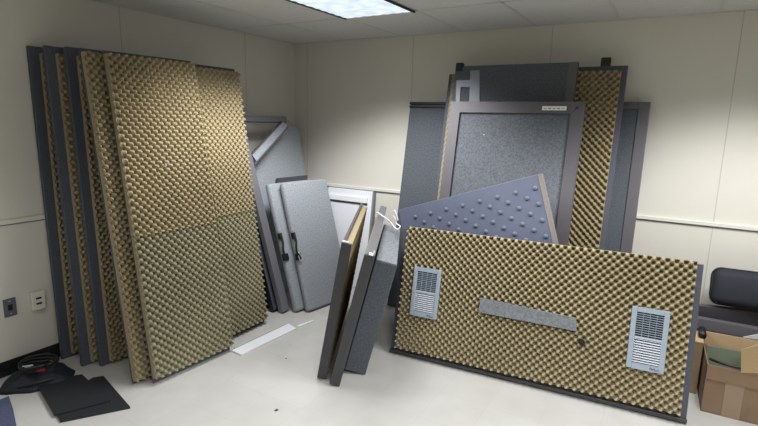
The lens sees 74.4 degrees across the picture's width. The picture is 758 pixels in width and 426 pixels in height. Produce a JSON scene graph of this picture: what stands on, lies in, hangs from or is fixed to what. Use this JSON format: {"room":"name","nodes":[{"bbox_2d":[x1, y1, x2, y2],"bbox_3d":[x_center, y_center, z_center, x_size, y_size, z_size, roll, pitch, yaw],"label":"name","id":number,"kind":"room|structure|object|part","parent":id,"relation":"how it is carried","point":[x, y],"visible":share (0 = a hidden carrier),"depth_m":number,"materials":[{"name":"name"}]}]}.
{"room":"storage room","nodes":[
{"label":"storage room","id":0,"kind":"room"},
{"bbox_2d":[0,0,294,362],"bbox_3d":[-2.441,-0.150,2.999,0.122,2.439,5.800,7,12,30],"label":"wall","id":1,"kind":"structure","parent":0,"point":[265,67],"depth_m":3.31,"materials":[{"name":"paint"}]},
{"bbox_2d":[2,297,16,317],"bbox_3d":[-2.356,0.603,3.186,0.010,0.118,0.070,7,12,30],"label":"power outlet","id":2,"kind":"object","parent":1,"relation":"attached to","point":[9,305],"visible":1,"depth_m":3.18,"materials":[{"name":"grey plastic"}]},
{"bbox_2d":[0,215,44,225],"bbox_3d":[-2.393,0.081,3.000,0.016,0.036,5.784,7,12,30],"label":"trim","id":3,"kind":"structure","parent":1,"relation":"attached to","point":[38,217],"depth_m":3.18,"materials":[{"name":"white paint"}]},
{"bbox_2d":[0,343,59,378],"bbox_3d":[-2.413,1.006,3.181,0.008,0.102,5.800,7,12,30],"label":"baseboard","id":4,"kind":"structure","parent":1,"relation":"attached to","point":[8,367],"depth_m":3.27,"materials":[{"name":"black plastic"}]},
{"bbox_2d":[29,289,45,310],"bbox_3d":[-2.265,0.578,3.312,0.034,0.124,0.078,7,12,30],"label":"power outlet","id":5,"kind":"object","parent":1,"relation":"attached to","point":[37,298],"visible":1,"depth_m":3.30,"materials":[{"name":"beige plastic"}]},
{"bbox_2d":[0,287,757,425],"bbox_3d":[0.204,1.445,1.680,6.340,0.100,6.040,7,12,30],"label":"floor","id":6,"kind":"structure","parent":0,"point":[228,388],"depth_m":3.06,"materials":[{"name":"tile"}]},
{"bbox_2d":[0,396,15,425],"bbox_3d":[-2.110,1.161,2.621,0.520,0.012,0.515,7,12,30],"label":"carpet offcut","id":7,"kind":"object","parent":6,"relation":"on","point":[7,418],"visible":1,"depth_m":2.79,"materials":[{"name":"carpet"}]},
{"bbox_2d":[0,361,74,394],"bbox_3d":[-2.175,1.020,3.196,0.392,0.075,0.389,-3,11,-20],"label":"equipment bag","id":8,"kind":"object","parent":6,"relation":"on","point":[19,382],"visible":0.74,"depth_m":3.10,"materials":[{"name":"black fabric"}]},
{"bbox_2d":[17,353,59,373],"bbox_3d":[-2.157,0.954,3.166,0.222,0.055,0.196,-5,12,-31],"label":"coiled cable","id":9,"kind":"object","parent":8,"relation":"on","point":[55,359],"visible":1,"depth_m":3.17,"materials":[{"name":"black rubber"}]},
{"bbox_2d":[26,46,78,358],"bbox_3d":[-2.004,-0.058,3.536,0.111,2.080,0.650,7,12,30],"label":"acoustic panel","id":10,"kind":"object","parent":6,"relation":"on","point":[64,309],"visible":0.04,"depth_m":3.29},
{"bbox_2d":[42,45,98,366],"bbox_3d":[-1.834,-0.037,3.455,0.162,2.075,0.650,7,12,30],"label":"acoustic panel","id":11,"kind":"object","parent":6,"relation":"on","point":[54,61],"visible":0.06,"depth_m":3.20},
{"bbox_2d":[57,376,129,422],"bbox_3d":[-1.731,1.108,2.949,0.323,0.013,0.502,-9,15,-44],"label":"floor mat","id":12,"kind":"object","parent":6,"relation":"on","point":[117,403],"visible":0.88,"depth_m":2.88,"materials":[{"name":"black rubber"}]},
{"bbox_2d":[38,374,110,415],"bbox_3d":[-1.858,1.081,3.019,0.272,0.008,0.528,-9,15,-44],"label":"floor mat","id":13,"kind":"object","parent":12,"relation":"on","point":[76,392],"visible":0.79,"depth_m":2.97,"materials":[{"name":"black rubber"}]},
{"bbox_2d":[63,46,127,365],"bbox_3d":[-1.712,-0.034,3.465,0.168,2.072,0.650,7,12,30],"label":"acoustic panel","id":14,"kind":"object","parent":6,"relation":"on","point":[110,338],"visible":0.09,"depth_m":3.25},
{"bbox_2d":[78,48,151,383],"bbox_3d":[-1.506,0.024,3.232,0.348,2.051,0.500,7,12,30],"label":"acoustic panel","id":15,"kind":"object","parent":6,"relation":"on","point":[92,64],"visible":0.23,"depth_m":3.04,"materials":[{"name":"beige fabric"}]},
{"bbox_2d":[102,50,233,383],"bbox_3d":[-1.348,0.019,3.292,0.370,2.046,0.602,8,13,33],"label":"acoustic panel","id":16,"kind":"object","parent":6,"relation":"on","point":[155,106],"visible":1,"depth_m":3.24,"materials":[{"name":"beige fabric"}]},
{"bbox_2d":[195,64,268,335],"bbox_3d":[-1.200,-0.059,3.742,0.341,2.041,0.660,7,12,30],"label":"acoustic panel","id":17,"kind":"object","parent":6,"relation":"on","point":[220,95],"visible":0.63,"depth_m":3.83,"materials":[{"name":"beige fabric"}]},
{"bbox_2d":[233,323,287,348],"bbox_3d":[-0.910,0.953,3.895,0.017,0.008,0.561,8,12,32],"label":"strip","id":18,"kind":"object","parent":6,"relation":"on","point":[237,346],"visible":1,"depth_m":3.85,"materials":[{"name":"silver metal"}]},
{"bbox_2d":[232,323,295,355],"bbox_3d":[-0.859,0.965,3.828,0.114,0.012,0.602,8,12,32],"label":"strip","id":19,"kind":"object","parent":6,"relation":"on","point":[250,346],"visible":1,"depth_m":3.80,"materials":[{"name":"white plastic"}]},
{"bbox_2d":[243,115,288,312],"bbox_3d":[-0.886,-0.033,4.596,0.559,1.691,0.660,7,12,30],"label":"frame","id":20,"kind":"object","parent":6,"relation":"on","point":[274,135],"visible":0.64,"depth_m":4.35,"materials":[{"name":"grey metal"}]},
{"bbox_3d":[-1.060,-0.866,4.607,0.046,0.055,0.575,-12,2,32],"label":"rail","id":21,"kind":"part","parent":20,"relation":"part of","materials":[{"name":"grey metal"}]},
{"bbox_2d":[255,217,277,311],"bbox_3d":[-1.109,0.051,4.370,0.527,1.600,0.075,7,12,30],"label":"edging strip","id":22,"kind":"object","parent":6,"relation":"on","point":[271,300],"visible":0.36,"depth_m":4.37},
{"bbox_2d":[253,120,304,291],"bbox_3d":[-0.978,-0.068,4.881,0.300,1.654,0.860,7,12,30],"label":"board","id":23,"kind":"object","parent":6,"relation":"on","point":[284,158],"visible":0.35,"depth_m":4.87,"materials":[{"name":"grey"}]},
{"bbox_2d":[266,180,306,311],"bbox_3d":[-0.706,0.275,4.561,0.395,1.096,0.551,9,13,37],"label":"panel","id":24,"kind":"object","parent":6,"relation":"on","point":[273,190],"visible":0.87,"depth_m":4.37,"materials":[{"name":"grey fabric"}]},
{"bbox_3d":[-0.832,0.293,4.346,0.051,0.245,0.056,-13,-1,39],"label":"handle","id":25,"kind":"part","parent":24,"relation":"part of","materials":[{"name":"black rubber"}]},
{"bbox_2d":[275,175,307,182],"bbox_3d":[-0.707,0.232,4.728,0.392,1.130,0.400,10,13,38],"label":"acoustic panel","id":26,"kind":"object","parent":6,"relation":"on","point":[305,177],"visible":0.07,"depth_m":4.71,"materials":[{"name":"grey"}]},
{"bbox_2d":[297,320,313,326],"bbox_3d":[-0.606,0.916,4.134,0.031,0.006,0.167,11,14,41],"label":"strip","id":27,"kind":"object","parent":6,"relation":"on","point":[305,323],"visible":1,"depth_m":4.13,"materials":[{"name":"white plastic"}]},
{"bbox_2d":[280,179,339,310],"bbox_3d":[-0.583,0.271,4.570,0.378,1.106,0.561,10,13,38],"label":"panel","id":28,"kind":"object","parent":6,"relation":"on","point":[307,204],"visible":0.98,"depth_m":4.51,"materials":[{"name":"grey fabric"}]},
{"bbox_3d":[-0.719,0.289,4.354,0.051,0.245,0.056,-12,0,40],"label":"handle","id":29,"kind":"part","parent":28,"relation":"part of","materials":[{"name":"black rubber"}]},
{"bbox_2d":[317,203,366,378],"bbox_3d":[-0.250,0.501,3.712,0.222,0.990,1.216,2,11,3],"label":"acoustic panel","id":30,"kind":"object","parent":6,"relation":"on","point":[349,250],"visible":1,"depth_m":3.22,"materials":[{"name":"grey"}]},
{"bbox_3d":[-0.285,0.632,3.154,0.064,0.940,0.020,11,14,1],"label":"edge trim","id":31,"kind":"part","parent":30,"relation":"part of","materials":[{"name":"grey metal"}]},
{"bbox_2d":[328,187,375,286],"bbox_3d":[-0.325,0.247,5.109,0.565,0.980,0.172,7,12,30],"label":"panel","id":32,"kind":"object","parent":6,"relation":"on","point":[345,203],"visible":0.5,"depth_m":5.05,"materials":[{"name":"white plastic"}]},
{"bbox_2d":[329,206,386,385],"bbox_3d":[-0.124,0.520,3.720,0.277,0.956,1.394,2,11,4],"label":"acoustic panel","id":33,"kind":"object","parent":6,"relation":"on","point":[369,256],"visible":1,"depth_m":3.08,"materials":[{"name":"grey"}]},
{"bbox_3d":[-0.169,0.674,3.075,0.067,0.900,0.020,15,14,0],"label":"edge trim","id":34,"kind":"part","parent":33,"relation":"part of","materials":[{"name":"grey metal"}]},
{"bbox_2d":[375,210,400,229],"bbox_3d":[0.052,0.041,3.828,0.269,0.151,0.058,11,14,43],"label":"cord","id":35,"kind":"object","parent":33,"relation":"on","point":[393,210],"visible":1,"depth_m":3.78,"materials":[{"name":"white plastic"}]},
{"bbox_2d":[345,224,399,374],"bbox_3d":[-0.027,0.584,3.656,0.326,0.856,0.919,2,11,4],"label":"acoustic panel","id":36,"kind":"object","parent":6,"relation":"on","point":[384,267],"visible":0.95,"depth_m":3.25,"materials":[{"name":"grey fabric"}]},
{"bbox_2d":[387,102,445,306],"bbox_3d":[0.456,-0.047,4.422,0.624,1.843,0.379,7,12,30],"label":"acoustic panel","id":37,"kind":"object","parent":6,"relation":"on","point":[426,119],"visible":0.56,"depth_m":4.47,"materials":[{"name":"grey fabric"}]},
{"bbox_2d":[434,74,454,200],"bbox_3d":[0.733,-0.089,4.063,0.620,2.067,0.472,7,12,30],"label":"acoustic panel","id":38,"kind":"object","parent":6,"relation":"on","point":[451,76],"visible":0.04,"depth_m":4.20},
{"bbox_2d":[399,173,558,244],"bbox_3d":[0.722,0.364,3.584,1.411,1.348,0.185,7,12,30],"label":"panel","id":39,"kind":"object","parent":6,"relation":"on","point":[519,209],"visible":0.32,"depth_m":3.49,"materials":[{"name":"blue blue-grey foam"}]},
{"bbox_2d":[439,102,585,245],"bbox_3d":[0.886,0.107,3.682,0.978,1.828,0.414,7,12,30],"label":"framed panel","id":40,"kind":"object","parent":6,"relation":"on","point":[488,144],"visible":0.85,"depth_m":3.63,"materials":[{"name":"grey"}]},
{"bbox_3d":[0.991,-0.770,3.667,0.976,0.082,0.062,7,1,30],"label":"rail","id":41,"kind":"part","parent":40,"relation":"part of","materials":[{"name":"grey metal"}]},
{"bbox_2d":[452,62,578,101],"bbox_3d":[0.904,-0.079,3.826,0.935,2.141,0.459,7,12,30],"label":"acoustic panel","id":42,"kind":"object","parent":6,"relation":"on","point":[539,82],"visible":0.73,"depth_m":3.77,"materials":[{"name":"grey carpet"}]},
{"bbox_2d":[389,227,703,423],"bbox_3d":[0.969,0.647,3.255,1.874,0.924,0.260,6,12,26],"label":"acoustic panel","id":43,"kind":"object","parent":6,"relation":"on","point":[618,329],"visible":1,"depth_m":3.15,"materials":[{"name":"beige fabric"}]},
{"bbox_2d":[410,266,441,319],"bbox_3d":[0.336,0.562,3.531,0.201,0.346,0.059,6,1,26],"label":"vent grille","id":44,"kind":"object","parent":43,"relation":"attached to","point":[426,287],"depth_m":3.52,"materials":[{"name":"grey metal"}]},
{"bbox_2d":[626,306,670,373],"bbox_3d":[1.578,0.740,2.930,0.196,0.363,0.059,6,1,26],"label":"vent grille","id":45,"kind":"object","parent":43,"relation":"attached to","point":[648,328],"depth_m":2.92,"materials":[{"name":"grey metal"}]},
{"bbox_2d":[568,57,627,249],"bbox_3d":[1.339,-0.055,3.713,0.690,2.155,0.500,7,12,30],"label":"acoustic panel","id":46,"kind":"object","parent":6,"relation":"on","point":[602,88],"visible":0.23,"depth_m":3.57,"materials":[{"name":"beige fabric"}]},
{"bbox_2d":[605,102,650,252],"bbox_3d":[1.528,0.094,3.786,0.735,1.843,0.394,7,12,30],"label":"acoustic panel","id":47,"kind":"object","parent":6,"relation":"on","point":[635,115],"visible":0.31,"depth_m":3.62,"materials":[{"name":"grey carpet"}]},
{"bbox_3d":[1.632,-0.807,3.764,0.585,0.050,0.057,7,2,30],"label":"rail","id":48,"kind":"part","parent":47,"relation":"part of","materials":[{"name":"grey metal"}]},
{"bbox_2d":[689,331,703,393],"bbox_3d":[2.048,0.965,3.242,0.059,0.353,0.194,7,12,30],"label":"cardboard box","id":49,"kind":"object","parent":6,"relation":"on","point":[699,342],"visible":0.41,"depth_m":3.16,"materials":[{"name":"beige cardboard"}]},
{"bbox_3d":[2.052,0.796,3.210,0.059,0.008,0.194,7,12,30],"label":"lid","id":50,"kind":"part","parent":49,"relation":"part of","materials":[{"name":"beige cardboard"}]},
{"bbox_2d":[698,326,706,338],"bbox_3d":[2.081,0.769,3.212,0.044,0.044,0.110,7,12,30],"label":"roll","id":51,"kind":"object","parent":49,"relation":"on","point":[701,330],"visible":1,"depth_m":3.17,"materials":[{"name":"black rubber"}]},
{"bbox_2d":[696,329,753,339],"bbox_3d":[2.401,0.946,3.350,0.500,0.367,0.344,7,12,30],"label":"cardboard box","id":52,"kind":"object","parent":6,"relation":"on","point":[697,329],"visible":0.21,"depth_m":3.22,"materials":[{"name":"brown"}]},
{"bbox_2d":[697,316,757,339],"bbox_3d":[2.549,0.779,3.047,1.100,0.075,0.045,7,12,30],"label":"metal bar","id":53,"kind":"object","parent":52,"relation":"on","point":[715,325],"visible":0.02,"depth_m":3.21,"materials":[{"name":"grey metal"}]},
{"bbox_2d":[698,304,757,326],"bbox_3d":[2.476,0.706,3.270,0.750,0.134,0.050,4,11,16],"label":"metal bar","id":54,"kind":"object","parent":52,"relation":"on","point":[731,314],"visible":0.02,"depth_m":3.29,"materials":[{"name":"grey metal"}]},
{"bbox_2d":[709,267,757,310],"bbox_3d":[2.486,0.506,3.237,0.578,0.255,0.223,6,12,26],"label":"case","id":55,"kind":"object","parent":54,"relation":"on","point":[737,288],"visible":1,"depth_m":3.23,"materials":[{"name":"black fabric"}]},
{"bbox_2d":[697,331,757,424],"bbox_3d":[2.145,0.932,2.986,0.330,0.515,0.404,7,12,28],"label":"cardboard box","id":56,"kind":"object","parent":6,"relation":"on","point":[725,391],"visible":0.85,"depth_m":2.93,"materials":[{"name":"beige cardboard"}]},
{"bbox_2d":[709,358,740,368],"bbox_3d":[2.096,0.891,2.892,0.307,0.020,0.066,7,12,30],"label":"cable","id":57,"kind":"object","parent":56,"relation":"on","point":[711,359],"visible":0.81,"depth_m":2.91,"materials":[{"name":"black rubber"}]},
{"bbox_2d":[744,334,757,339],"bbox_3d":[2.489,0.762,2.980,0.500,0.090,0.013,8,13,33],"label":"metal strip","id":58,"kind":"object","parent":56,"relation":"on","point":[755,336],"visible":1,"depth_m":3.09,"materials":[{"name":"silver metal"}]},
{"bbox_2d":[101,0,757,42],"bbox_3d":[0.259,-1.050,1.217,6.340,0.100,6.040,7,12,30],"label":"ceiling","id":59,"kind":"structure","parent":0,"point":[539,12],"depth_m":3.64,"materials":[{"name":"tile"}]},
{"bbox_2d":[285,0,414,19],"bbox_3d":[-0.307,-1.362,3.153,0.596,0.014,1.200,7,12,30],"label":"recessed light","id":60,"kind":"object","parent":59,"relation":"in","point":[343,9],"visible":1,"depth_m":3.42,"materials":[{"name":"white plastic"}]},
{"bbox_2d":[294,10,757,306],"bbox_3d":[1.742,-0.235,3.956,6.340,2.439,0.122,7,12,30],"label":"wall","id":61,"kind":"structure","parent":0,"point":[698,74],"depth_m":3.70,"materials":[{"name":"paint"}]},
{"bbox_2d":[90,0,757,43],"bbox_3d":[0.258,-0.998,1.227,6.100,0.006,5.800,7,12,30],"label":"trim","id":62,"kind":"structure","parent":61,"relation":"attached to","point":[610,2],"depth_m":3.80,"materials":[{"name":"grey"}]},
{"bbox_2d":[327,183,757,231],"bbox_3d":[1.702,-0.003,3.939,6.100,0.036,0.020,7,12,30],"label":"trim","id":63,"kind":"structure","parent":61,"relation":"attached to","point":[640,217],"depth_m":3.67,"materials":[{"name":"white paint"}]}
]}

